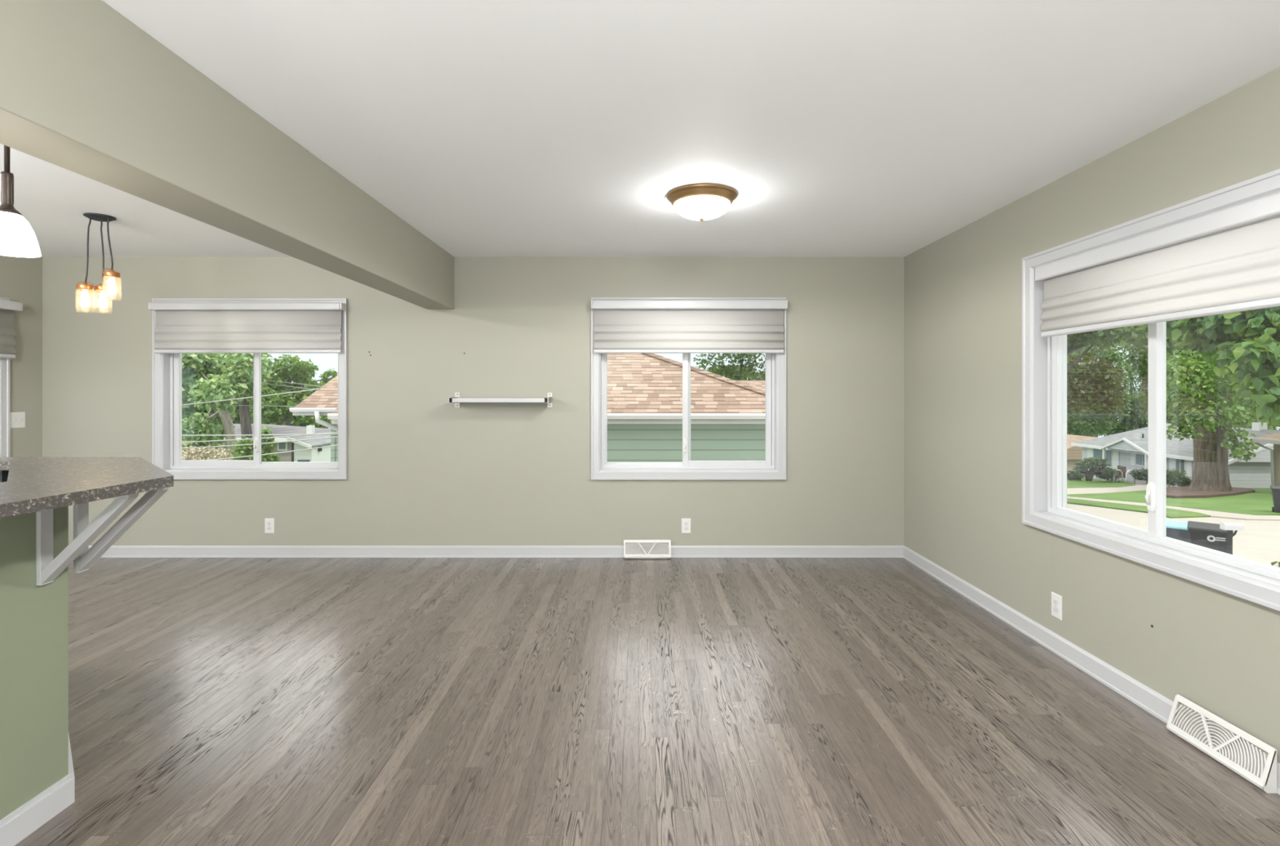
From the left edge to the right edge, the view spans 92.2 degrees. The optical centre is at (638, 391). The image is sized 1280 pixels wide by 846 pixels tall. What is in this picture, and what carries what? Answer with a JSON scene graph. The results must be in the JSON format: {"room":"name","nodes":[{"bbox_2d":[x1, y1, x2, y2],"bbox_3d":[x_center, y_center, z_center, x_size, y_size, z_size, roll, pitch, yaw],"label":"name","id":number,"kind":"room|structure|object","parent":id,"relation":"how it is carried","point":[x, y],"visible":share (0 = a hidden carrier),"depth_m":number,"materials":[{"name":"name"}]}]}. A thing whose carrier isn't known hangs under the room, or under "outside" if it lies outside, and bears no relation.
{"room":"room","nodes":[
{"label":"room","id":0,"kind":"room"},
{"bbox_2d":[0,254,42,457],"bbox_3d":[-4.930,0.177,1.124,0.160,2.540,7.768,0,0,0],"label":"wall","id":1,"kind":"structure","parent":0,"point":[20,277],"depth_m":4.88,"materials":[{"name":"paint"}]},
{"bbox_2d":[0,297,9,457],"bbox_3d":[-4.918,0.007,3.938,0.184,1.440,1.575,0,0,0],"label":"window","id":2,"kind":"structure","parent":1,"relation":"in","point":[4,362],"depth_m":4.69,"materials":[{"name":"white plastic"}]},
{"bbox_2d":[0,298,22,358],"bbox_3d":[-4.787,-0.470,3.973,0.075,0.435,1.567,0,0,0],"label":"window shade","id":3,"kind":"object","parent":2,"relation":"attached to","point":[7,332],"visible":1,"depth_m":4.67,"materials":[{"name":"white fabric"}]},
{"bbox_2d":[9,411,25,428],"bbox_3d":[-4.842,0.224,4.801,0.016,0.124,0.124,0,0,0],"label":"light switch","id":4,"kind":"object","parent":1,"relation":"attached to","point":[17,420],"visible":1,"depth_m":4.80,"materials":[{"name":"white plastic"}]},
{"bbox_2d":[0,506,68,819],"bbox_3d":[-2.011,0.832,1.463,0.540,1.031,2.425,0,0,-14],"label":"wall","id":5,"kind":"structure","parent":0,"point":[34,619],"depth_m":1.89,"materials":[{"name":"green paint"}]},
{"bbox_2d":[0,734,74,845],"bbox_3d":[-1.946,1.300,1.482,0.444,0.094,2.437,0,0,-14],"label":"baseboard","id":6,"kind":"structure","parent":5,"relation":"attached to","point":[15,826],"depth_m":1.90,"materials":[{"name":"white wood"}]},
{"bbox_2d":[0,457,173,518],"bbox_3d":[-2.111,0.297,1.688,1.338,0.035,2.976,0,0,-33],"label":"countertop","id":7,"kind":"structure","parent":5,"relation":"on","point":[33,484],"depth_m":1.96,"materials":[{"name":"stone"}]},
{"bbox_2d":[35,493,138,585],"bbox_3d":[-1.724,0.459,1.928,0.285,0.287,0.042,0,0,0],"label":"bracket","id":8,"kind":"object","parent":5,"relation":"attached to","point":[47,568],"visible":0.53,"depth_m":1.91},
{"bbox_2d":[73,487,168,573],"bbox_3d":[-1.730,0.459,2.060,0.285,0.287,0.042,0,0,0],"label":"bracket","id":9,"kind":"object","parent":5,"relation":"attached to","point":[87,557],"visible":0.55,"depth_m":2.04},
{"bbox_2d":[42,257,904,545],"bbox_3d":[-1.345,0.177,5.087,7.330,2.540,0.162,0,0,0],"label":"wall","id":10,"kind":"structure","parent":0,"point":[424,469],"depth_m":5.01,"materials":[{"name":"paint"}]},
{"bbox_2d":[151,297,347,479],"bbox_3d":[-3.155,-0.021,5.076,1.571,1.465,0.184,0,0,0],"label":"window","id":11,"kind":"structure","parent":10,"relation":"in","point":[166,368],"depth_m":5.00,"materials":[{"name":"white plastic"}]},
{"bbox_2d":[148,302,345,353],"bbox_3d":[-3.145,-0.510,4.946,1.542,0.405,0.075,0,0,0],"label":"window shade","id":12,"kind":"object","parent":11,"relation":"attached to","point":[181,327],"visible":1,"depth_m":4.95,"materials":[{"name":"white fabric"}]},
{"bbox_2d":[264,518,274,533],"bbox_3d":[-3.002,1.093,5.003,0.076,0.122,0.010,0,0,0],"label":"wall outlet","id":13,"kind":"object","parent":10,"relation":"attached to","point":[268,522],"visible":1,"depth_m":5.00,"materials":[{"name":"white plastic"}]},
{"bbox_2d":[88,545,903,557],"bbox_3d":[-1.345,1.300,4.998,7.010,0.094,0.019,0,0,0],"label":"baseboard","id":14,"kind":"structure","parent":10,"relation":"attached to","point":[114,551],"depth_m":4.99,"materials":[{"name":"white wood"}]},
{"bbox_2d":[448,392,552,407],"bbox_3d":[-1.098,0.070,4.910,0.792,0.122,0.196,0,0,0],"label":"wall shelf","id":15,"kind":"object","parent":10,"relation":"attached to","point":[456,399],"visible":1,"depth_m":4.82,"materials":[{"name":"wood"}]},
{"bbox_2d":[681,518,690,533],"bbox_3d":[0.386,1.093,5.003,0.076,0.122,0.010,0,0,0],"label":"wall outlet","id":16,"kind":"object","parent":10,"relation":"attached to","point":[686,522],"visible":1,"depth_m":5.00,"materials":[{"name":"white plastic"}]},
{"bbox_2d":[591,297,786,479],"bbox_3d":[0.405,-0.023,5.076,1.581,1.476,0.184,0,0,0],"label":"window","id":17,"kind":"structure","parent":10,"relation":"in","point":[774,468],"depth_m":5.00,"materials":[{"name":"white plastic"}]},
{"bbox_2d":[591,299,787,353],"bbox_3d":[0.404,-0.521,4.946,1.570,0.427,0.075,0,0,0],"label":"window shade","id":18,"kind":"object","parent":17,"relation":"attached to","point":[620,326],"visible":1,"depth_m":4.95,"materials":[{"name":"white fabric"}]},
{"bbox_2d":[0,0,1279,257],"bbox_3d":[-1.345,-1.168,1.204,7.330,0.150,7.928,0,0,0],"label":"ceiling","id":19,"kind":"structure","parent":0,"point":[491,128],"depth_m":2.36,"materials":[{"name":"paint"}]},
{"bbox_2d":[0,145,41,257],"bbox_3d":[-1.770,-0.742,1.725,0.138,0.703,0.138,0,0,0],"label":"pendant lamp","id":20,"kind":"object","parent":19,"relation":"hanging from","point":[18,238],"visible":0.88,"depth_m":1.71,"materials":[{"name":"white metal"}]},
{"bbox_2d":[75,213,119,313],"bbox_3d":[-3.340,-0.792,3.841,0.287,0.602,0.185,0,0,22],"label":"chandelier","id":21,"kind":"object","parent":19,"relation":"hanging from","point":[111,288],"visible":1,"depth_m":3.82,"materials":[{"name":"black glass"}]},
{"bbox_2d":[75,281,94,313],"bbox_3d":[-3.448,-0.591,3.835,0.092,0.199,0.092,0,0,0],"label":"jar","id":22,"kind":"object","parent":21,"relation":"on","point":[85,301],"depth_m":3.82,"materials":[{"name":"clear glass"}]},
{"bbox_2d":[93,283,112,313],"bbox_3d":[-3.411,-0.597,3.920,0.092,0.199,0.092,0,0,0],"label":"jar","id":23,"kind":"object","parent":21,"relation":"on","point":[103,302],"depth_m":3.90,"materials":[{"name":"clear glass"}]},
{"bbox_2d":[102,268,119,301],"bbox_3d":[-3.252,-0.663,3.800,0.092,0.199,0.092,0,0,0],"label":"jar","id":24,"kind":"object","parent":21,"relation":"on","point":[111,288],"depth_m":3.79,"materials":[{"name":"clear glass"}]},
{"bbox_2d":[0,0,453,309],"bbox_3d":[-1.610,-0.879,1.204,0.220,0.427,7.608,0,0,0],"label":"ceiling beam","id":25,"kind":"structure","parent":19,"relation":"attached to","point":[86,91],"depth_m":2.03,"materials":[{"name":"paint"}]},
{"bbox_2d":[666,183,737,221],"bbox_3d":[0.352,-1.020,3.430,0.392,0.146,0.392,0,0,0],"label":"ceiling light","id":26,"kind":"object","parent":19,"relation":"attached to","point":[696,202],"visible":1,"depth_m":3.32,"materials":[{"name":"white glass"}]},
{"bbox_2d":[14,557,1279,845],"bbox_3d":[-1.345,1.407,1.204,7.330,0.120,7.928,0,0,0],"label":"floor","id":27,"kind":"structure","parent":0,"point":[213,701],"depth_m":2.53,"materials":[{"name":"brown wood"}]},
{"bbox_2d":[0,470,8,482],"bbox_3d":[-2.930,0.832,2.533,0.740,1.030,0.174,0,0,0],"label":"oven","id":28,"kind":"object","parent":27,"relation":"on","point":[3,473],"visible":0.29,"depth_m":2.48,"materials":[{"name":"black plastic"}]},
{"bbox_2d":[623,539,671,558],"bbox_3d":[0.069,1.274,4.965,0.381,0.146,0.047,0,0,0],"label":"floor vent","id":29,"kind":"object","parent":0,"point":[633,548],"visible":1,"depth_m":4.97,"materials":[{"name":"metal"}]},
{"bbox_2d":[904,66,1279,763],"bbox_3d":[2.239,0.177,1.124,0.162,2.540,7.768,0,0,0],"label":"wall","id":30,"kind":"structure","parent":0,"point":[1219,651],"depth_m":3.22,"materials":[{"name":"paint"}]},
{"bbox_2d":[1051,591,1062,620],"bbox_3d":[2.155,1.107,3.179,0.010,0.122,0.076,0,0,0],"label":"wall outlet","id":31,"kind":"object","parent":30,"relation":"attached to","point":[1056,599],"visible":1,"depth_m":3.17,"materials":[{"name":"white plastic"}]},
{"bbox_2d":[1053,606,1057,612],"bbox_3d":[2.152,1.127,3.179,0.003,0.025,0.034,0,0,0],"label":"receptacle","id":32,"kind":"object","parent":31,"relation":"attached to","point":[1055,608],"depth_m":3.18,"materials":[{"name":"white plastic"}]},
{"bbox_2d":[1053,599,1057,604],"bbox_3d":[2.152,1.087,3.179,0.003,0.025,0.034,0,0,0],"label":"receptacle","id":33,"kind":"object","parent":31,"relation":"attached to","point":[1055,601],"depth_m":3.18,"materials":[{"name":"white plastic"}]},
{"bbox_2d":[902,545,1279,794],"bbox_3d":[2.151,1.300,1.204,0.019,0.094,7.608,0,0,0],"label":"baseboard","id":34,"kind":"structure","parent":30,"relation":"attached to","point":[1156,704],"depth_m":3.13,"materials":[{"name":"white wood"}]},
{"bbox_2d":[1022,168,1279,610],"bbox_3d":[2.228,-0.005,2.647,0.184,1.474,1.571,0,0,0],"label":"window","id":35,"kind":"structure","parent":30,"relation":"in","point":[1044,359],"depth_m":2.77,"materials":[{"name":"white plastic"}]},
{"bbox_2d":[1035,191,1279,337],"bbox_3d":[2.110,-0.469,2.595,0.051,0.375,1.312,0,0,0],"label":"window shade","id":36,"kind":"object","parent":35,"relation":"attached to","point":[1227,260],"visible":1,"depth_m":2.42,"materials":[{"name":"white fabric"}]},
{"bbox_2d":[1165,693,1276,792],"bbox_3d":[2.117,1.274,2.255,0.047,0.146,0.381,0,0,0],"label":"floor vent","id":37,"kind":"object","parent":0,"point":[1253,759],"visible":1,"depth_m":2.22,"materials":[{"name":"metal"}]},
{"label":"outside","id":38,"kind":"structure","parent":0,"visible":0},
{"bbox_2d":[1066,497,1210,518],"bbox_3d":[17.396,4.433,24.239,2.562,0.987,9.521,0,0,-7],"label":"lawn","id":39,"kind":"structure","parent":38,"point":[1171,513],"depth_m":22.18,"materials":[{"name":"green plant"}]},
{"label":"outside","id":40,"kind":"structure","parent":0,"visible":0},
{"bbox_2d":[1066,477,1136,488],"bbox_3d":[29.117,6.045,41.333,5.650,1.951,26.031,0,0,33],"label":"lawn","id":41,"kind":"structure","parent":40,"point":[1073,483],"depth_m":36.58,"materials":[{"name":"green plant"}]},
{"bbox_2d":[1066,470,1084,479],"bbox_3d":[28.609,5.526,40.483,1.344,0.676,1.371,0,0,0],"label":"shrub","id":42,"kind":"object","parent":41,"relation":"on","point":[1073,474],"visible":0.91,"depth_m":40.23,"materials":[{"name":"green plant"}]},
{"bbox_2d":[1071,457,1121,480],"bbox_3d":[28.270,4.824,38.169,2.637,1.516,1.559,0,0,3],"label":"pruned pine","id":43,"kind":"object","parent":41,"relation":"on","point":[1093,463],"visible":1,"depth_m":38.00,"materials":[{"name":"green plant"}]},
{"bbox_2d":[1093,472,1119,480],"bbox_3d":[29.647,5.285,38.969,1.485,0.724,1.511,0,0,0],"label":"shrub","id":44,"kind":"object","parent":41,"relation":"on","point":[1101,476],"visible":0.57,"depth_m":38.72,"materials":[{"name":"green plant"}]},
{"bbox_2d":[1113,469,1135,483],"bbox_3d":[29.550,5.196,37.475,0.561,0.933,1.020,0,0,0],"label":"porch railing","id":45,"kind":"object","parent":41,"relation":"on","point":[1117,469],"visible":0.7,"depth_m":37.92,"materials":[{"name":"white"}]},
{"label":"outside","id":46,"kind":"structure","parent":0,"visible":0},
{"bbox_2d":[1066,354,1087,435],"bbox_3d":[56.497,1.856,83.927,11.539,15.901,6.228,0,0,0],"label":"tree","id":47,"kind":"object","parent":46,"point":[1068,428],"visible":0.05,"depth_m":83.05,"materials":[{"name":"green plant"}]},
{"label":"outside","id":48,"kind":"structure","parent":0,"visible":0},
{"bbox_2d":[1066,342,1134,436],"bbox_3d":[53.205,1.130,72.493,10.320,15.194,7.028,0,0,-3],"label":"tree","id":49,"kind":"object","parent":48,"point":[1094,386],"visible":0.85,"depth_m":70.62,"materials":[{"name":"green plant"}]},
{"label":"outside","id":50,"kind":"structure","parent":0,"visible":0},
{"bbox_2d":[1098,346,1167,423],"bbox_3d":[95.123,-1.119,118.130,17.357,27.971,5.488,0,0,0],"label":"tree","id":51,"kind":"object","parent":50,"point":[1131,377],"visible":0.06,"depth_m":117.66,"materials":[{"name":"green plant"}]},
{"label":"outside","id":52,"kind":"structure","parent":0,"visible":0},
{"bbox_2d":[1066,333,1126,363],"bbox_3d":[67.808,-2.025,95.481,15.616,25.825,5.906,0,0,0],"label":"tree","id":53,"kind":"object","parent":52,"point":[1077,342],"visible":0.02,"depth_m":94.29,"materials":[{"name":"green plant"}]},
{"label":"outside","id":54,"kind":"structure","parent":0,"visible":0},
{"bbox_2d":[1111,337,1147,421],"bbox_3d":[87.512,-3.596,109.876,18.576,31.486,6.846,0,0,0],"label":"tree","id":55,"kind":"object","parent":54,"point":[1144,388],"visible":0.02,"depth_m":109.94,"materials":[{"name":"green plant"}]},
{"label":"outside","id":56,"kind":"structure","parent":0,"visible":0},
{"bbox_2d":[1066,413,1115,435],"bbox_3d":[65.847,5.776,91.544,11.388,9.501,7.679,0,0,0],"label":"tree","id":57,"kind":"object","parent":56,"point":[1111,428],"visible":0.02,"depth_m":90.71,"materials":[{"name":"green plant"}]},
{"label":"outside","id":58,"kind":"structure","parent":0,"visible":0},
{"bbox_2d":[1102,390,1147,435],"bbox_3d":[81.335,5.637,102.246,12.896,11.580,6.232,0,0,0],"label":"tree","id":59,"kind":"object","parent":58,"point":[1135,422],"visible":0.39,"depth_m":100.88,"materials":[{"name":"green plant"}]},
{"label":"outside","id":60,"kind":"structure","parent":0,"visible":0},
{"bbox_2d":[1066,480,1178,493],"bbox_3d":[27.313,5.595,35.364,27.793,1.878,5.975,0,0,-42],"label":"garden path","id":61,"kind":"structure","parent":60,"point":[1140,486],"depth_m":31.83,"materials":[{"name":"concrete"}]},
{"bbox_2d":[1128,467,1147,480],"bbox_3d":[29.920,4.910,36.504,1.374,0.809,1.390,0,0,0],"label":"shrub","id":62,"kind":"object","parent":61,"relation":"on","point":[1141,474],"visible":0.68,"depth_m":36.36,"materials":[{"name":"green plant"}]},
{"bbox_2d":[1166,467,1191,486],"bbox_3d":[29.331,4.717,33.969,1.762,1.108,1.778,0,0,0],"label":"shrub","id":63,"kind":"object","parent":61,"relation":"on","point":[1174,474],"visible":0.43,"depth_m":33.66,"materials":[{"name":"green plant"}]},
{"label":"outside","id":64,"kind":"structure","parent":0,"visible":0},
{"bbox_2d":[1066,502,1279,567],"bbox_3d":[15.000,5.289,18.500,150.000,5.076,87.000,0,0,0],"label":"street","id":65,"kind":"structure","parent":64,"point":[1260,540],"depth_m":17.07,"materials":[{"name":"concrete"}]},
{"bbox_2d":[286,425,330,462],"bbox_3d":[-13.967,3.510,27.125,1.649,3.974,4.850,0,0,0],"label":"garage","id":66,"kind":"structure","parent":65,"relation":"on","point":[317,455],"depth_m":25.32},
{"bbox_2d":[288,353,765,462],"bbox_3d":[0.300,1.083,16.942,15.800,5.309,14.115,0,0,0],"label":"neighbor house","id":67,"kind":"structure","parent":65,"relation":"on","point":[645,390],"depth_m":10.45,"materials":[{"name":"green"}]},
{"bbox_2d":[182,388,320,404],"bbox_3d":[-11.744,0.335,15.150,10.399,0.801,0.026,0,0,21],"label":"utility wire","id":68,"kind":"object","parent":67,"relation":"attached to","point":[314,388],"visible":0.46,"depth_m":14.04,"materials":[{"name":"grey metal"}]},
{"bbox_2d":[182,433,337,435],"bbox_3d":[-9.777,0.897,13.250,10.930,0.270,0.026,0,0,19],"label":"utility wire","id":69,"kind":"object","parent":67,"relation":"attached to","point":[297,433],"visible":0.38,"depth_m":12.65,"materials":[{"name":"grey metal"}]},
{"bbox_2d":[182,435,337,448],"bbox_3d":[-8.062,1.064,13.150,7.994,0.697,0.026,0,0,28],"label":"utility wire","id":70,"kind":"object","parent":67,"relation":"attached to","point":[335,436],"visible":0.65,"depth_m":13.03,"materials":[{"name":"grey metal"}]},
{"bbox_2d":[182,431,337,442],"bbox_3d":[-8.082,0.954,13.200,7.912,0.612,0.026,0,0,27],"label":"utility wire","id":71,"kind":"object","parent":67,"relation":"attached to","point":[331,432],"visible":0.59,"depth_m":13.42,"materials":[{"name":"grey metal"}]},
{"bbox_2d":[213,444,337,459],"bbox_3d":[-8.042,1.300,13.100,8.077,0.955,0.026,0,0,28],"label":"utility wire","id":72,"kind":"object","parent":67,"relation":"attached to","point":[337,444],"visible":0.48,"depth_m":12.74,"materials":[{"name":"grey metal"}]},
{"bbox_2d":[693,353,765,380],"bbox_3d":[6.726,0.864,39.907,5.482,9.974,5.909,0,0,-28],"label":"sparse tree","id":73,"kind":"object","parent":65,"relation":"on","point":[722,367],"visible":0.5,"depth_m":39.87,"materials":[{"name":"green plant"}]},
{"bbox_2d":[694,363,765,380],"bbox_3d":[7.553,2.145,47.787,13.933,8.843,5.971,0,0,-7],"label":"tree","id":74,"kind":"object","parent":65,"relation":"on","point":[758,378],"visible":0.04,"depth_m":47.14,"materials":[{"name":"green plant"}]},
{"bbox_2d":[1066,434,1097,471],"bbox_3d":[36.960,5.672,55.000,8.880,3.950,10.800,0,0,0],"label":"house","id":75,"kind":"structure","parent":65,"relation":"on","point":[1074,453],"depth_m":50.00,"materials":[{"name":"paint"}]},
{"bbox_2d":[1111,465,1125,482],"bbox_3d":[30.025,5.206,38.550,0.550,1.070,0.600,0,0,0],"label":"porch chair","id":76,"kind":"object","parent":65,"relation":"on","point":[1122,468],"visible":0.64,"depth_m":38.34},
{"bbox_2d":[1066,324,1176,372],"bbox_3d":[16.114,-0.366,21.718,5.947,9.223,5.712,0,0,3],"label":"street tree","id":77,"kind":"object","parent":65,"relation":"on","point":[1100,337],"visible":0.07,"depth_m":20.12,"materials":[{"name":"green plant"}]},
{"bbox_2d":[1122,336,1202,424],"bbox_3d":[55.638,0.790,63.635,8.516,14.434,7.878,0,0,45],"label":"tree","id":78,"kind":"object","parent":65,"relation":"on","point":[1142,368],"visible":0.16,"depth_m":64.14,"materials":[{"name":"green plant"}]},
{"bbox_2d":[1066,485,1279,515],"bbox_3d":[29.970,4.802,28.512,26.834,1.632,10.265,0,0,-27],"label":"lawn","id":79,"kind":"structure","parent":65,"relation":"on","point":[1260,502],"depth_m":25.00,"materials":[{"name":"green plant"}]},
{"bbox_2d":[1174,475,1191,486],"bbox_3d":[29.432,4.878,33.293,0.841,0.593,0.858,0,0,0],"label":"shrub","id":80,"kind":"object","parent":79,"relation":"on","point":[1183,482],"visible":1,"depth_m":33.14,"materials":[{"name":"green plant"}]},
{"bbox_2d":[1166,486,1254,497],"bbox_3d":[26.706,4.836,29.521,10.047,0.774,3.020,0,0,-34],"label":"mulch bed","id":81,"kind":"object","parent":79,"relation":"on","point":[1173,491],"visible":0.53,"depth_m":27.96,"materials":[{"name":"brown soil"}]},
{"bbox_2d":[1124,325,1263,490],"bbox_3d":[29.582,0.040,31.021,14.548,10.014,7.272,0,0,-27],"label":"shade tree","id":82,"kind":"object","parent":81,"relation":"on","point":[1209,415],"visible":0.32,"depth_m":28.20,"materials":[{"name":"green plant"}]},
{"bbox_2d":[1270,484,1279,512],"bbox_3d":[21.566,3.638,20.625,0.561,0.924,0.691,0,0,43],"label":"trash bin","id":83,"kind":"object","parent":79,"relation":"on","point":[1275,489],"visible":0.94,"depth_m":20.55,"materials":[{"name":"black plastic"}]},
{"bbox_2d":[1071,417,1279,488],"bbox_3d":[34.440,3.766,38.145,8.120,5.242,11.710,0,0,0],"label":"house","id":84,"kind":"structure","parent":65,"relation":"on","point":[1129,449],"depth_m":36.30,"materials":[{"name":"grey"}]},
{"bbox_2d":[1087,447,1093,457],"bbox_3d":[31.378,4.452,42.780,0.045,1.310,0.500,0,0,0],"label":"shutter","id":85,"kind":"object","parent":84,"relation":"hanging from","point":[1090,451],"depth_m":42.76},
{"bbox_2d":[1112,450,1119,469],"bbox_3d":[31.378,4.452,40.470,0.045,1.310,0.500,0,0,0],"label":"shutter","id":86,"kind":"object","parent":84,"relation":"hanging from","point":[1115,454],"depth_m":40.48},
{"bbox_2d":[1130,453,1135,466],"bbox_3d":[31.378,4.242,39.080,0.045,0.930,0.300,0,0,0],"label":"shutter","id":87,"kind":"object","parent":84,"relation":"hanging from","point":[1132,455],"depth_m":39.08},
{"bbox_2d":[1168,457,1174,471],"bbox_3d":[31.378,4.407,36.210,0.045,1.200,0.360,0,0,0],"label":"shutter","id":88,"kind":"object","parent":84,"relation":"hanging from","point":[1171,460],"depth_m":36.21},
{"bbox_2d":[1186,459,1192,479],"bbox_3d":[31.378,4.407,35.090,0.045,1.200,0.360,0,0,0],"label":"shutter","id":89,"kind":"object","parent":84,"relation":"hanging from","point":[1188,463],"depth_m":35.03,"materials":[{"name":"white"}]},
{"bbox_2d":[1166,520,1191,542],"bbox_3d":[10.143,2.906,11.457,0.568,0.935,0.700,0,0,43],"label":"trash bin","id":90,"kind":"object","parent":65,"relation":"on","point":[1178,530],"visible":0.18,"depth_m":11.30,"materials":[{"name":"black plastic"}]},
{"bbox_2d":[1186,520,1233,552],"bbox_3d":[9.750,2.725,10.507,0.568,0.935,0.700,0,0,43],"label":"trash bin","id":91,"kind":"object","parent":65,"relation":"on","point":[1207,535],"visible":0.52,"depth_m":10.32,"materials":[{"name":"black plastic"}]},
{"bbox_2d":[1142,306,1279,426],"bbox_3d":[10.069,0.542,8.434,5.344,5.065,2.577,0,0,6],"label":"tree","id":92,"kind":"object","parent":65,"relation":"on","point":[1248,340],"visible":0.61,"depth_m":8.04,"materials":[{"name":"green plant"}]},
{"bbox_2d":[1219,522,1244,554],"bbox_3d":[8.281,2.436,8.597,0.230,1.209,0.094,0,0,9],"label":"mailbox","id":93,"kind":"object","parent":65,"relation":"on","point":[1228,526],"visible":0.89,"depth_m":8.58,"materials":[{"name":"white plastic"}]},
{"bbox_2d":[1229,369,1279,430],"bbox_3d":[52.098,1.172,51.393,6.165,11.330,5.590,0,0,37],"label":"tree","id":94,"kind":"object","parent":65,"relation":"on","point":[1269,425],"visible":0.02,"depth_m":50.81,"materials":[{"name":"green plant"}]},
{"bbox_2d":[1244,432,1279,485],"bbox_3d":[33.350,2.758,22.600,8.300,4.382,14.200,0,0,0],"label":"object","id":95,"kind":"structure","parent":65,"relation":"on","point":[1274,439],"depth_m":28.91,"materials":[{"name":"beige paint"}]},
{"bbox_2d":[1271,560,1279,567],"bbox_3d":[7.936,2.530,7.599,0.492,0.888,0.450,0,0,0],"label":"plant","id":96,"kind":"object","parent":65,"relation":"on","point":[1273,562],"visible":0.02,"depth_m":7.64,"materials":[{"name":"green plant"}]},
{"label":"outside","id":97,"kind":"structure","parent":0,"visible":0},
{"bbox_2d":[1066,496,1279,520],"bbox_3d":[18.772,4.490,23.785,5.478,1.337,14.690,0,0,-32],"label":"sidewalk","id":98,"kind":"structure","parent":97,"point":[1213,513],"depth_m":20.23,"materials":[{"name":"concrete"}]},
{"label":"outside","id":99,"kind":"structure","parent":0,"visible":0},
{"bbox_2d":[266,379,321,386],"bbox_3d":[-13.915,-0.469,23.000,16.252,1.764,0.026,0,0,7],"label":"utility wire","id":100,"kind":"object","parent":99,"point":[266,380],"visible":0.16,"depth_m":22.85,"materials":[{"name":"grey metal"}]},
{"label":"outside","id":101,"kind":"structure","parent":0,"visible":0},
{"bbox_2d":[262,382,317,390],"bbox_3d":[-13.915,-0.336,23.000,16.252,1.811,0.026,0,0,7],"label":"utility wire","id":102,"kind":"object","parent":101,"point":[263,383],"visible":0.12,"depth_m":22.87,"materials":[{"name":"grey metal"}]},
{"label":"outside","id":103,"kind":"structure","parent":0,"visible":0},
{"bbox_2d":[234,404,295,406],"bbox_3d":[-13.223,0.469,22.000,14.741,0.246,0.026,0,0,0],"label":"utility wire","id":104,"kind":"object","parent":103,"point":[234,405],"visible":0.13,"depth_m":21.99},
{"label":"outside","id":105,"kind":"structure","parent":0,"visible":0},
{"bbox_3d":[-26.750,5.588,37.450,64.500,4.239,47.100,0,0,0],"label":"lawn","id":106,"kind":"structure","parent":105,"visible":0},
{"bbox_2d":[182,443,237,459],"bbox_3d":[-11.080,2.485,15.973,2.466,2.434,2.383,0,0,-36],"label":"hedge","id":107,"kind":"object","parent":106,"relation":"on","point":[197,455],"visible":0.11,"depth_m":15.89,"materials":[{"name":"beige plant"}]},
{"bbox_2d":[182,353,271,459],"bbox_3d":[-14.300,0.808,20.949,3.414,6.493,6.200,0,0,-39],"label":"tree","id":108,"kind":"object","parent":106,"relation":"on","point":[233,379],"visible":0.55,"depth_m":19.73,"materials":[{"name":"green plant"}]},
{"bbox_2d":[213,397,268,423],"bbox_3d":[-34.038,2.912,55.212,10.745,8.780,6.545,0,0,0],"label":"tree","id":109,"kind":"object","parent":106,"relation":"on","point":[237,420],"visible":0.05,"depth_m":54.03,"materials":[{"name":"green plant"}]},
{"bbox_2d":[211,353,273,459],"bbox_3d":[-17.721,1.391,27.714,3.453,6.590,2.334,0,0,43],"label":"tree","id":110,"kind":"object","parent":106,"relation":"on","point":[244,411],"visible":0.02,"depth_m":26.89,"materials":[{"name":"green plant"}]},
{"bbox_2d":[226,425,284,462],"bbox_3d":[-9.263,2.222,15.017,1.310,2.774,1.338,0,0,40],"label":"leafy shrub","id":111,"kind":"object","parent":106,"relation":"on","point":[239,450],"visible":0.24,"depth_m":14.91,"materials":[{"name":"green plant"}]},
{"bbox_2d":[182,423,330,462],"bbox_3d":[-21.400,3.937,30.465,11.900,4.660,5.770,0,0,0],"label":"house","id":112,"kind":"structure","parent":106,"relation":"on","point":[277,428],"depth_m":28.76,"materials":[{"name":"beige"}]},
{"bbox_2d":[248,353,337,428],"bbox_3d":[-26.286,1.754,46.829,7.452,9.266,5.553,0,0,-31],"label":"tree","id":113,"kind":"object","parent":106,"relation":"on","point":[300,373],"visible":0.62,"depth_m":45.70,"materials":[{"name":"green plant"}]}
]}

